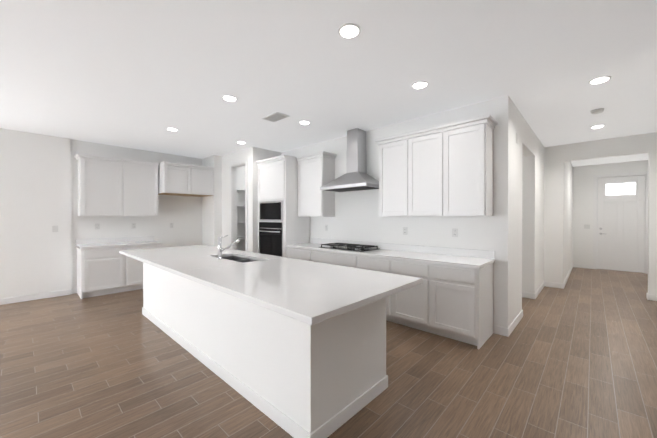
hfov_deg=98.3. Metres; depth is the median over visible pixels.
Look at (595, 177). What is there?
door frame
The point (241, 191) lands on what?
shelf
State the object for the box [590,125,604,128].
recessed light
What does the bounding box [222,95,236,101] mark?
recessed light
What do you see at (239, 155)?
lintel
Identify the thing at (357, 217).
wall
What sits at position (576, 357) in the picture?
floor
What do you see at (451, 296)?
base cabinet
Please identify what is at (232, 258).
sink
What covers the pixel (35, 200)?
wall
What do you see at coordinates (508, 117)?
wall
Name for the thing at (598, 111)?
smoke detector
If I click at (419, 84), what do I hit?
recessed light
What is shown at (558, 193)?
wall
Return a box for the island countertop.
[119,245,422,324]
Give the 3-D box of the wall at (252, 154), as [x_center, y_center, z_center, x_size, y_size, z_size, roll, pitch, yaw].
[-2.243,-0.060,6.554,1.990,2.900,0.120,0,0,43]
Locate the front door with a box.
[597,175,644,272]
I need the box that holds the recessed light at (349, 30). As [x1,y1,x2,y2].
[338,23,360,38]
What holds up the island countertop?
on the kitchen island
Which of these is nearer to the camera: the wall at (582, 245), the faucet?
the faucet
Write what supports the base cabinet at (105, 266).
on the floor
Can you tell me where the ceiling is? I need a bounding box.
[0,0,656,166]
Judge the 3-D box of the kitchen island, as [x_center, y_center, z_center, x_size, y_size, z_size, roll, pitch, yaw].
[-1.123,0.970,3.280,3.606,0.876,0.896,0,0,43]
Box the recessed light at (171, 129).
[166,127,177,130]
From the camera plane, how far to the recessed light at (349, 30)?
2.20 m
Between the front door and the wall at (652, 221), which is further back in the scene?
the front door
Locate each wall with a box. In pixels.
[0,128,244,298]
[202,155,221,246]
[222,147,257,252]
[258,148,281,160]
[282,99,493,330]
[493,96,543,332]
[522,155,524,291]
[544,145,572,283]
[572,165,596,264]
[648,132,656,294]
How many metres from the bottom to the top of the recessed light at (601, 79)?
0.011 m
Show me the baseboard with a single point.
(503, 331)
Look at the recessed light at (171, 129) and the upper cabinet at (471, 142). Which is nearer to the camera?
the upper cabinet at (471, 142)
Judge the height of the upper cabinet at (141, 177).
1.100 m
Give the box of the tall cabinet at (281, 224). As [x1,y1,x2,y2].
[256,155,309,256]
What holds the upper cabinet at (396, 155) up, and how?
attached to the wall at (357, 217)
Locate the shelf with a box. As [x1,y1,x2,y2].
[237,189,244,239]
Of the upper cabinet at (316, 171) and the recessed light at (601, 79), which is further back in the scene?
the upper cabinet at (316, 171)
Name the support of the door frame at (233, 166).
attached to the wall at (252, 154)
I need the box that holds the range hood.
[320,128,378,191]
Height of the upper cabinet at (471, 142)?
1.110 m
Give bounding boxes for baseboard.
[0,264,656,336]
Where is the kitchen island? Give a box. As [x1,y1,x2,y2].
[141,261,387,437]
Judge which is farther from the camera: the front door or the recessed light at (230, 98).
the front door
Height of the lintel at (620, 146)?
0.350 m
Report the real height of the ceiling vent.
0.010 m
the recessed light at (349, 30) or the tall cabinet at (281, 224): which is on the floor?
the tall cabinet at (281, 224)
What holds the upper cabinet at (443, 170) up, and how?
attached to the wall at (357, 217)
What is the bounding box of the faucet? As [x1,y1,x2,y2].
[217,235,239,258]
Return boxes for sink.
[227,253,258,260]
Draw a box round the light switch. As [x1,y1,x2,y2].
[52,226,57,231]
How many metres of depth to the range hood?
4.65 m
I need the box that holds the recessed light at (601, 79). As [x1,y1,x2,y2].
[588,76,610,83]
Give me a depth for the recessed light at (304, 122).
4.32 m
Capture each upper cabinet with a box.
[78,152,125,215]
[126,160,157,215]
[158,161,213,196]
[296,151,336,216]
[376,134,414,216]
[411,126,450,215]
[451,118,494,215]
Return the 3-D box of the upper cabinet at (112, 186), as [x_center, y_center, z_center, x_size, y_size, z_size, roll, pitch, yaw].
[-4.357,-0.604,5.483,0.348,1.100,0.695,0,0,43]
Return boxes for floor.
[0,267,656,437]
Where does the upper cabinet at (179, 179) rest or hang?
attached to the wall at (35, 200)
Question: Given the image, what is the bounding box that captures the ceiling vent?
[262,112,289,121]
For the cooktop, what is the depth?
4.57 m
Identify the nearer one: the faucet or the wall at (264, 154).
the faucet
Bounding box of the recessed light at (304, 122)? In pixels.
[299,120,309,124]
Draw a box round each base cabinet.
[76,236,163,298]
[285,238,494,348]
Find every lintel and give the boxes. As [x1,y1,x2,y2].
[232,149,245,161]
[564,133,649,161]
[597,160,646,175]
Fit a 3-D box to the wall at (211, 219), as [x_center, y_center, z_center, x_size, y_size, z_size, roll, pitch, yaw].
[-2.836,-0.062,6.901,0.650,2.900,0.180,0,0,43]
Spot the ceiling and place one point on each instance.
(140, 74)
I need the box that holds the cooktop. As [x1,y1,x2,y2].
[320,243,379,251]
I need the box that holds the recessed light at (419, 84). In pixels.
[412,81,427,88]
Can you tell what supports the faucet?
on the island countertop
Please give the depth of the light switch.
5.09 m
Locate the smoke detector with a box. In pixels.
[590,108,603,113]
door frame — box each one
[229,158,247,251]
[593,171,647,273]

